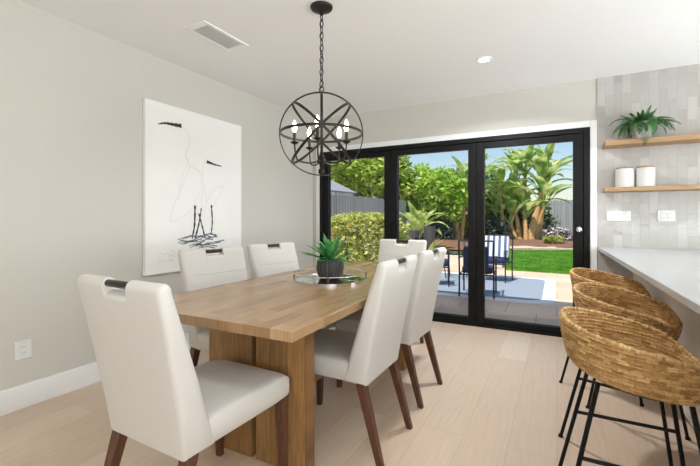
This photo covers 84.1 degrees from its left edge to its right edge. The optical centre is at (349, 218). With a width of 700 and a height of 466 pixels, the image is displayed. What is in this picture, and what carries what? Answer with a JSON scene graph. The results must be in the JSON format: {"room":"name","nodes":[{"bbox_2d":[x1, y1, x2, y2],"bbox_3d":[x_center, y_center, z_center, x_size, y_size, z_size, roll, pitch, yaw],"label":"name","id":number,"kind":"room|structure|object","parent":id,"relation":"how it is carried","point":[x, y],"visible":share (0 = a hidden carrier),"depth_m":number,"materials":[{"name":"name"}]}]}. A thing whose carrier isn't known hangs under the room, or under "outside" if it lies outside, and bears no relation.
{"room":"dining room","nodes":[
{"label":"dining room","id":0,"kind":"room"},
{"bbox_2d":[0,0,312,390],"bbox_3d":[-2.217,-0.085,2.101,0.150,2.470,7.320,0,0,28],"label":"wall","id":1,"kind":"structure","parent":0,"point":[72,95],"depth_m":2.65,"materials":[{"name":"grey paint"}]},
{"bbox_2d":[14,338,31,360],"bbox_3d":[-1.988,0.795,2.361,0.010,0.116,0.088,0,0,28],"label":"wall outlet","id":2,"kind":"object","parent":1,"relation":"attached to","point":[22,349],"visible":1,"depth_m":2.36,"materials":[{"name":"white plastic"}]},
{"bbox_2d":[20,343,26,355],"bbox_3d":[-1.985,0.795,2.359,0.003,0.068,0.034,0,0,28],"label":"socket","id":3,"kind":"object","parent":2,"relation":"attached to","point":[23,346],"depth_m":2.36,"materials":[{"name":"grey plastic"}]},
{"bbox_2d":[0,333,190,416],"bbox_3d":[-2.148,1.077,2.055,0.016,0.145,7.004,0,0,28],"label":"baseboard","id":4,"kind":"structure","parent":1,"relation":"attached to","point":[13,399],"depth_m":2.47,"materials":[{"name":"white paint"}]},
{"bbox_2d":[143,98,240,275],"bbox_3d":[-1.365,-0.250,3.497,0.035,1.390,1.045,0,0,28],"label":"canvas painting","id":5,"kind":"object","parent":1,"relation":"attached to","point":[192,160],"visible":0.97,"depth_m":3.35,"materials":[{"name":"white fabric"}]},
{"bbox_2d":[316,258,343,279],"bbox_3d":[-0.127,0.318,2.465,0.176,0.124,0.176,0,0,28],"label":"pot","id":6,"kind":"object","parent":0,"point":[329,267],"depth_m":2.40,"materials":[{"name":"grey ceramic"}]},
{"bbox_2d":[0,321,699,465],"bbox_3d":[0.724,1.210,0.475,6.870,0.120,7.220,0,0,28],"label":"floor","id":7,"kind":"structure","parent":0,"point":[501,400],"depth_m":2.20,"materials":[{"name":"brown wood"}]},
{"bbox_2d":[77,274,289,465],"bbox_3d":[-0.608,0.672,1.534,0.473,0.955,0.646,0,0,29],"label":"dining chair","id":8,"kind":"object","parent":7,"relation":"on","point":[156,397],"visible":1,"depth_m":1.31,"materials":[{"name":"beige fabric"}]},
{"bbox_2d":[178,247,248,366],"bbox_3d":[-0.679,0.672,2.400,0.646,0.955,0.473,0,0,38],"label":"dining chair","id":9,"kind":"object","parent":7,"relation":"on","point":[198,270],"visible":0.39,"depth_m":2.46,"materials":[{"name":"beige fabric"}]},
{"bbox_2d":[172,261,406,465],"bbox_3d":[-0.140,0.770,2.500,0.935,0.760,2.120,0,0,27],"label":"dining table","id":10,"kind":"object","parent":7,"relation":"on","point":[269,322],"visible":0.44,"depth_m":1.79,"materials":[{"name":"brown wood"}]},
{"bbox_2d":[293,268,365,286],"bbox_3d":[-0.127,0.363,2.465,0.460,0.054,0.460,0,0,28],"label":"round tray","id":11,"kind":"object","parent":10,"relation":"on","point":[310,279],"visible":0.8,"depth_m":2.36,"materials":[{"name":"white mirror"}]},
{"bbox_2d":[299,233,356,279],"bbox_3d":[-0.147,0.235,2.473,0.378,0.290,0.404,0,0,-3],"label":"potted succulent","id":12,"kind":"object","parent":11,"relation":"on","point":[328,265],"visible":0.96,"depth_m":2.41,"materials":[{"name":"green plant"}]},
{"bbox_2d":[247,242,335,328],"bbox_3d":[-0.392,0.672,2.938,0.646,0.955,0.473,0,0,38],"label":"dining chair","id":13,"kind":"object","parent":7,"relation":"on","point":[263,261],"visible":0.26,"depth_m":3.04,"materials":[{"name":"beige fabric"}]},
{"bbox_2d":[314,254,417,465],"bbox_3d":[-0.016,0.672,2.094,0.646,0.955,0.473,0,0,28],"label":"dining chair","id":14,"kind":"object","parent":7,"relation":"on","point":[359,358],"visible":0.84,"depth_m":1.89,"materials":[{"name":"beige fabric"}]},
{"bbox_2d":[336,247,445,408],"bbox_3d":[0.285,0.672,2.679,0.646,0.955,0.473,0,0,30],"label":"dining chair","id":15,"kind":"object","parent":7,"relation":"on","point":[428,271],"visible":0.67,"depth_m":2.47,"materials":[{"name":"beige fabric"}]},
{"bbox_2d":[377,239,426,342],"bbox_3d":[0.362,0.672,3.440,0.473,0.955,0.646,0,0,28],"label":"dining chair","id":16,"kind":"object","parent":7,"relation":"on","point":[389,249],"visible":0.25,"depth_m":3.67,"materials":[{"name":"beige fabric"}]},
{"bbox_2d":[559,267,650,406],"bbox_3d":[1.806,0.756,2.712,0.509,0.788,0.486,0,0,-43],"label":"bar stool","id":17,"kind":"object","parent":7,"relation":"on","point":[577,275],"visible":0.34,"depth_m":2.83,"materials":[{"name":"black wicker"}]},
{"bbox_2d":[558,282,690,465],"bbox_3d":[1.437,0.756,2.036,0.509,0.788,0.486,0,0,-43],"label":"bar stool","id":18,"kind":"object","parent":7,"relation":"on","point":[627,304],"visible":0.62,"depth_m":2.04,"materials":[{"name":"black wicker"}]},
{"bbox_2d":[558,306,699,465],"bbox_3d":[1.032,0.756,1.438,0.486,0.788,0.509,0,0,28],"label":"bar stool","id":19,"kind":"object","parent":7,"relation":"on","point":[629,356],"visible":1,"depth_m":1.34,"materials":[{"name":"brown wicker"}]},
{"bbox_2d":[633,273,699,427],"bbox_3d":[2.108,0.722,1.482,1.116,0.857,4.000,0,0,28],"label":"base cabinet","id":20,"kind":"object","parent":7,"relation":"on","point":[689,338],"visible":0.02,"depth_m":2.07,"materials":[{"name":"grey paint"}]},
{"bbox_2d":[598,247,699,314],"bbox_3d":[2.010,0.277,1.539,1.423,0.030,4.008,0,0,28],"label":"countertop","id":21,"kind":"structure","parent":20,"relation":"on","point":[676,272],"depth_m":2.10,"materials":[{"name":"white stone"}]},
{"bbox_2d":[19,0,699,119],"bbox_3d":[0.747,-1.390,0.519,6.870,0.140,7.320,0,0,28],"label":"ceiling","id":22,"kind":"structure","parent":0,"point":[378,54],"depth_m":2.87,"materials":[{"name":"white paint"}]},
{"bbox_2d":[183,20,248,51],"bbox_3d":[-0.959,-1.316,2.812,0.210,0.008,0.430,0,0,28],"label":"ceiling vent","id":23,"kind":"object","parent":22,"relation":"in","point":[203,29],"visible":1,"depth_m":2.79,"materials":[{"name":"white metal"}]},
{"bbox_2d":[279,1,362,175],"bbox_3d":[-0.177,-0.794,2.415,0.511,1.052,0.511,0,0,28],"label":"orb chandelier","id":24,"kind":"object","parent":22,"relation":"hanging from","point":[321,8],"visible":1,"depth_m":2.38,"materials":[{"name":"black metal"}]},
{"bbox_2d":[476,56,491,62],"bbox_3d":[1.109,-1.317,3.211,0.128,0.006,0.128,0,0,28],"label":"recessed light","id":25,"kind":"object","parent":22,"relation":"in","point":[484,59],"visible":1,"depth_m":3.20,"materials":[{"name":"white paint"}]},
{"bbox_2d":[479,58,488,61],"bbox_3d":[1.109,-1.318,3.211,0.086,0.002,0.086,0,0,28],"label":"diffuser","id":26,"kind":"object","parent":25,"relation":"attached to","point":[480,59],"depth_m":3.21,"materials":[{"name":"white"}]},
{"bbox_2d":[313,79,596,265],"bbox_3d":[2.435,-0.085,3.682,6.570,2.470,0.150,0,0,28],"label":"wall","id":27,"kind":"structure","parent":0,"point":[574,101],"depth_m":4.20,"materials":[{"name":"grey paint"}]},
{"bbox_2d":[320,127,589,336],"bbox_3d":[0.951,0.140,4.400,3.015,2.020,0.121,0,0,28],"label":"door","id":28,"kind":"structure","parent":27,"relation":"in","point":[580,137],"depth_m":4.16,"materials":[{"name":"black metal"}]},
{"bbox_2d":[316,120,596,269],"bbox_3d":[0.940,0.109,4.385,3.135,2.082,0.018,0,0,28],"label":"trim","id":29,"kind":"structure","parent":27,"relation":"attached to","point":[592,124],"depth_m":3.90,"materials":[{"name":"white paint"}]},
{"bbox_2d":[597,64,699,278],"bbox_3d":[3.811,-0.085,2.857,3.365,2.470,0.012,0,0,28],"label":"wall tile","id":30,"kind":"structure","parent":27,"relation":"attached to","point":[675,91],"depth_m":3.45,"materials":[{"name":"white tile"}]},
{"bbox_2d":[607,211,630,220],"bbox_3d":[2.467,-0.028,3.561,0.185,0.095,0.010,0,0,28],"label":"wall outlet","id":31,"kind":"object","parent":30,"relation":"attached to","point":[611,215],"visible":1,"depth_m":3.56,"materials":[{"name":"white plastic"}]},
{"bbox_2d":[611,212,614,219],"bbox_3d":[2.425,-0.028,3.580,0.034,0.068,0.003,0,0,28],"label":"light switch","id":32,"kind":"object","parent":31,"relation":"attached to","point":[612,213],"depth_m":3.58,"materials":[{"name":"white plastic"}]},
{"bbox_2d":[617,212,620,219],"bbox_3d":[2.465,-0.028,3.558,0.034,0.068,0.003,0,0,28],"label":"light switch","id":33,"kind":"object","parent":31,"relation":"attached to","point":[618,213],"depth_m":3.56,"materials":[{"name":"white plastic"}]},
{"bbox_2d":[623,212,626,219],"bbox_3d":[2.506,-0.028,3.537,0.034,0.068,0.003,0,0,28],"label":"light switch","id":34,"kind":"object","parent":31,"relation":"attached to","point":[624,213],"depth_m":3.54,"materials":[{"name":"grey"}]},
{"bbox_2d":[657,210,674,221],"bbox_3d":[2.771,-0.028,3.399,0.125,0.100,0.010,0,0,28],"label":"wall outlet","id":35,"kind":"object","parent":30,"relation":"attached to","point":[662,215],"visible":1,"depth_m":3.40,"materials":[{"name":"white plastic"}]},
{"bbox_2d":[661,212,665,219],"bbox_3d":[2.749,-0.028,3.407,0.034,0.068,0.003,0,0,28],"label":"socket","id":36,"kind":"object","parent":35,"relation":"attached to","point":[663,214],"depth_m":3.40,"materials":[{"name":"grey plastic"}]},
{"bbox_2d":[667,212,671,219],"bbox_3d":[2.790,-0.028,3.385,0.034,0.068,0.003,0,0,28],"label":"socket","id":37,"kind":"object","parent":35,"relation":"attached to","point":[669,214],"depth_m":3.39,"materials":[{"name":"grey plastic"}]},
{"bbox_2d":[603,185,699,192],"bbox_3d":[2.943,-0.260,3.191,1.440,0.035,0.215,0,0,28],"label":"wall shelf","id":38,"kind":"object","parent":27,"relation":"attached to","point":[676,187],"visible":1,"depth_m":3.29,"materials":[{"name":"brown wood"}]},
{"bbox_2d":[615,166,634,186],"bbox_3d":[2.444,-0.372,3.451,0.140,0.191,0.140,0,0,28],"label":"canister","id":39,"kind":"object","parent":38,"relation":"on","point":[624,176],"visible":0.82,"depth_m":3.40,"materials":[{"name":"white ceramic"}]},
{"bbox_2d":[635,165,654,186],"bbox_3d":[2.573,-0.372,3.382,0.140,0.191,0.140,0,0,28],"label":"canister","id":40,"kind":"object","parent":38,"relation":"on","point":[644,175],"visible":0.83,"depth_m":3.33,"materials":[{"name":"white ceramic"}]},
{"bbox_2d":[603,133,699,148],"bbox_3d":[2.943,-0.670,3.191,1.440,0.045,0.215,0,0,28],"label":"wall shelf","id":41,"kind":"object","parent":27,"relation":"attached to","point":[686,138],"visible":1,"depth_m":3.31,"materials":[{"name":"brown wood"}]},
{"bbox_2d":[609,106,680,145],"bbox_3d":[2.517,-0.793,3.337,0.351,0.349,0.471,0,0,-40],"label":"potted fern","id":42,"kind":"object","parent":41,"relation":"on","point":[642,126],"visible":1,"depth_m":3.31,"materials":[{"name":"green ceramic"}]},
{"bbox_2d":[630,120,652,138],"bbox_3d":[2.556,-0.768,3.399,0.168,0.150,0.166,0,0,28],"label":"pot","id":43,"kind":"object","parent":42,"relation":"on","point":[635,134],"depth_m":3.36,"materials":[{"name":"grey ceramic"}]},
{"label":"outside","id":44,"kind":"structure","parent":0,"visible":0},
{"bbox_2d":[419,235,572,249],"bbox_3d":[6.944,1.030,17.264,14.000,0.260,7.600,0,0,28],"label":"terrain","id":45,"kind":"structure","parent":44,"point":[451,242],"depth_m":16.24,"materials":[{"name":"brown soil"}]},
{"bbox_2d":[422,215,458,239],"bbox_3d":[3.999,0.476,17.520,1.815,1.430,1.529,0,0,28],"label":"shrub","id":46,"kind":"object","parent":45,"relation":"on","point":[444,233],"visible":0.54,"depth_m":17.20,"materials":[{"name":"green plant"}]},
{"bbox_2d":[448,154,467,239],"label":"banana plant","id":47,"kind":"object","parent":45,"relation":"on","point":[463,172],"depth_m":17.60,"materials":[{"name":"green plant"}]},
{"bbox_2d":[465,207,507,235],"bbox_3d":[6.841,0.138,19.734,2.420,2.100,1.844,0,0,28],"label":"shrub","id":48,"kind":"object","parent":45,"relation":"on","point":[490,212],"visible":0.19,"depth_m":19.54,"materials":[{"name":"green plant"}]},
{"bbox_2d":[485,149,507,175],"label":"banana plant","id":49,"kind":"object","parent":45,"relation":"on","point":[489,167],"depth_m":17.15,"materials":[{"name":"green plant"}]},
{"bbox_2d":[485,214,510,235],"bbox_3d":[6.651,0.455,17.823,1.244,1.380,1.263,0,0,-17],"label":"shrub","id":50,"kind":"object","parent":45,"relation":"on","point":[493,227],"visible":0.77,"depth_m":17.63,"materials":[{"name":"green plant"}]},
{"bbox_2d":[485,147,550,238],"bbox_3d":[7.570,-1.292,18.483,3.723,4.802,2.923,0,0,28],"label":"banana plant","id":51,"kind":"object","parent":45,"relation":"on","point":[495,191],"visible":0.56,"depth_m":18.23,"materials":[{"name":"green plant"}]},
{"bbox_2d":[493,203,560,234],"bbox_3d":[8.701,0.111,19.454,3.383,2.098,2.742,0,0,28],"label":"shrub","id":52,"kind":"object","parent":45,"relation":"on","point":[546,221],"visible":0.23,"depth_m":18.74,"materials":[{"name":"green plant"}]},
{"bbox_2d":[485,143,572,239],"bbox_3d":[8.247,-1.290,18.078,4.764,4.830,3.218,0,0,28],"label":"banana plant","id":53,"kind":"object","parent":45,"relation":"on","point":[544,172],"visible":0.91,"depth_m":17.71,"materials":[{"name":"green plant"}]},
{"bbox_2d":[542,235,565,242],"bbox_3d":[8.555,0.851,16.310,0.932,0.445,0.760,0,0,28],"label":"shrub","id":54,"kind":"object","parent":45,"relation":"on","point":[552,238],"visible":0.99,"depth_m":16.16,"materials":[{"name":"green plant"}]},
{"bbox_2d":[541,225,572,240],"bbox_3d":[9.120,0.669,17.028,1.335,0.790,1.141,0,0,28],"label":"shrub","id":55,"kind":"object","parent":45,"relation":"on","point":[565,232],"visible":0.7,"depth_m":16.81,"materials":[{"name":"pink plant"}]},
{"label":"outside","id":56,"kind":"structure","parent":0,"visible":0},
{"bbox_3d":[10.403,1.280,19.499,28.000,0.100,23.800,0,0,28],"label":"ground","id":57,"kind":"structure","parent":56,"visible":0},
{"bbox_2d":[331,155,420,203],"bbox_3d":[0.715,-1.212,17.133,4.646,4.950,3.847,0,0,28],"label":"tree","id":58,"kind":"object","parent":57,"relation":"on","point":[376,190],"visible":0.43,"depth_m":16.26,"materials":[{"name":"green plant"}]},
{"bbox_2d":[367,155,416,220],"bbox_3d":[1.865,-1.301,17.858,2.441,5.114,2.293,0,0,28],"label":"tree","id":59,"kind":"object","parent":57,"relation":"on","point":[400,158],"visible":0.06,"depth_m":17.37,"materials":[{"name":"green plant"}]},
{"bbox_2d":[399,201,448,238],"bbox_3d":[2.504,0.291,14.516,2.621,1.943,2.529,0,0,28],"label":"banana plant","id":60,"kind":"object","parent":57,"relation":"on","point":[417,219],"visible":0.6,"depth_m":14.34,"materials":[{"name":"green plant"}]},
{"bbox_2d":[401,162,467,223],"bbox_3d":[3.668,-0.686,17.719,3.776,3.889,2.714,0,0,28],"label":"tree","id":61,"kind":"object","parent":57,"relation":"on","point":[444,180],"visible":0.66,"depth_m":17.02,"materials":[{"name":"green plant"}]},
{"bbox_2d":[425,163,521,233],"bbox_3d":[6.442,-0.930,21.252,6.465,4.370,4.122,0,0,28],"label":"tree","id":62,"kind":"object","parent":57,"relation":"on","point":[491,176],"visible":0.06,"depth_m":20.26,"materials":[{"name":"green plant"}]},
{"bbox_2d":[406,199,572,235],"bbox_3d":[8.369,0.075,22.113,16.050,2.250,0.122,0,0,28],"label":"fence","id":63,"kind":"object","parent":57,"relation":"on","point":[560,208],"visible":0.06,"depth_m":20.54,"materials":[{"name":"grey wood"}]},
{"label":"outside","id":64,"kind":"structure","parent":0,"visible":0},
{"bbox_2d":[506,249,572,274],"bbox_3d":[6.943,1.224,11.314,4.800,0.072,7.700,0,0,28],"label":"lawn","id":65,"kind":"structure","parent":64,"point":[528,250],"depth_m":10.85,"materials":[{"name":"plant"}]},
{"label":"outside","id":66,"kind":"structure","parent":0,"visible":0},
{"bbox_2d":[492,246,572,269],"bbox_3d":[6.345,1.180,13.253,8.830,0.139,4.767,0,0,-27],"label":"path","id":67,"kind":"structure","parent":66,"point":[499,267],"depth_m":15.50,"materials":[{"name":"concrete"}]},
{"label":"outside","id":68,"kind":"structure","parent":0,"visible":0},
{"bbox_2d":[350,259,572,325],"bbox_3d":[1.449,1.250,7.495,13.500,0.100,5.810,0,0,28],"label":"patio","id":69,"kind":"structure","parent":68,"point":[547,314],"depth_m":5.38,"materials":[{"name":"beige concrete"}]},
{"bbox_2d":[331,193,405,256],"bbox_3d":[-0.455,0.245,11.299,0.124,2.010,9.250,0,0,34],"label":"fence","id":70,"kind":"object","parent":69,"relation":"on","point":[341,204],"visible":0.17,"depth_m":12.26,"materials":[{"name":"grey wood"}]},
{"bbox_2d":[331,211,409,261],"bbox_3d":[0.270,0.516,7.780,1.863,1.376,1.340,0,0,18],"label":"clipped hedge","id":71,"kind":"object","parent":69,"relation":"on","point":[343,222],"visible":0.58,"depth_m":7.43,"materials":[{"name":"green plant"}]},
{"bbox_2d":[408,235,452,249],"bbox_3d":[1.597,0.762,8.931,1.443,0.877,1.712,0,0,-29],"label":"plant","id":72,"kind":"object","parent":69,"relation":"on","point":[431,247],"visible":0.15,"depth_m":8.90,"materials":[{"name":"green plant"}]},
{"bbox_2d":[437,272,555,303],"bbox_3d":[2.019,1.194,7.310,3.280,0.011,2.640,0,0,28],"label":"outdoor rug","id":73,"kind":"object","parent":69,"relation":"on","point":[519,289],"visible":0.48,"depth_m":6.64,"materials":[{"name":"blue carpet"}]},
{"bbox_2d":[415,236,449,286],"bbox_3d":[1.483,0.753,7.123,0.660,0.874,0.532,0,0,13],"label":"armchair","id":74,"kind":"object","parent":73,"relation":"on","point":[446,261],"visible":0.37,"depth_m":6.80,"materials":[{"name":"grey metal"}]},
{"bbox_2d":[444,251,466,277],"bbox_3d":[2.154,0.934,7.862,0.650,0.513,0.650,0,0,28],"label":"patio table","id":75,"kind":"object","parent":73,"relation":"on","point":[450,252],"visible":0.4,"depth_m":7.78,"materials":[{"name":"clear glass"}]},
{"bbox_2d":[458,240,496,298],"bbox_3d":[1.996,0.753,6.068,0.532,0.874,0.660,0,0,24],"label":"armchair","id":76,"kind":"object","parent":73,"relation":"on","point":[489,269],"visible":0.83,"depth_m":5.87,"materials":[{"name":"grey metal"}]},
{"bbox_2d":[463,246,488,270],"bbox_3d":[1.890,0.589,5.832,0.359,0.355,0.141,0,0,24],"label":"cushion","id":77,"kind":"object","parent":76,"relation":"on","point":[465,250],"depth_m":5.83,"materials":[{"name":"blue fabric"}]},
{"bbox_2d":[462,265,492,273],"bbox_3d":[2.033,0.788,6.152,0.459,0.098,0.449,0,0,24],"label":"seat cushion","id":78,"kind":"object","parent":76,"relation":"on","point":[490,266],"depth_m":5.91,"materials":[{"name":"blue fabric"}]},
{"bbox_2d":[486,234,513,282],"bbox_3d":[2.870,0.753,7.611,0.532,0.874,0.660,0,0,36],"label":"armchair","id":79,"kind":"object","parent":73,"relation":"on","point":[500,260],"visible":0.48,"depth_m":7.42,"materials":[{"name":"grey metal"}]},
{"bbox_2d":[485,236,509,257],"bbox_3d":[2.815,0.529,7.486,0.479,0.413,0.174,0,0,36],"label":"throw pillow","id":80,"kind":"object","parent":79,"relation":"on","point":[501,243],"visible":0.65,"depth_m":7.40,"materials":[{"name":"fabric"}]},
{"bbox_2d":[489,257,508,263],"bbox_3d":[2.816,0.788,7.537,0.459,0.098,0.449,0,0,36],"label":"seat cushion","id":81,"kind":"object","parent":79,"relation":"on","point":[500,260],"depth_m":7.31,"materials":[{"name":"blue fabric"}]},
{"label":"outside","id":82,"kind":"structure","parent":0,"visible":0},
{"bbox_2d":[354,255,491,265],"bbox_3d":[1.205,1.240,13.412,7.500,0.080,4.400,0,0,28],"label":"pavement","id":83,"kind":"structure","parent":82,"point":[453,258],"depth_m":11.50,"materials":[{"name":"beige concrete"}]},
{"bbox_2d":[331,180,356,195],"bbox_3d":[-1.157,-0.320,14.109,1.920,2.840,2.245,0,0,34],"label":"garden shed","id":84,"kind":"object","parent":83,"relation":"on","point":[337,188],"visible":0.12,"depth_m":14.10,"materials":[{"name":"white"}]},
{"bbox_2d":[404,230,418,239],"bbox_3d":[2.093,0.795,13.164,0.520,0.810,0.520,0,0,28],"label":"planter","id":85,"kind":"object","parent":83,"relation":"on","point":[412,233],"visible":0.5,"depth_m":12.93,"materials":[{"name":"grey"}]},
{"bbox_2d":[424,226,435,248],"bbox_3d":[2.722,0.725,13.282,0.400,0.950,0.400,0,0,28],"label":"planter","id":86,"kind":"object","parent":83,"relation":"on","point":[429,231],"visible":0.68,"depth_m":13.12,"materials":[{"name":"grey"}]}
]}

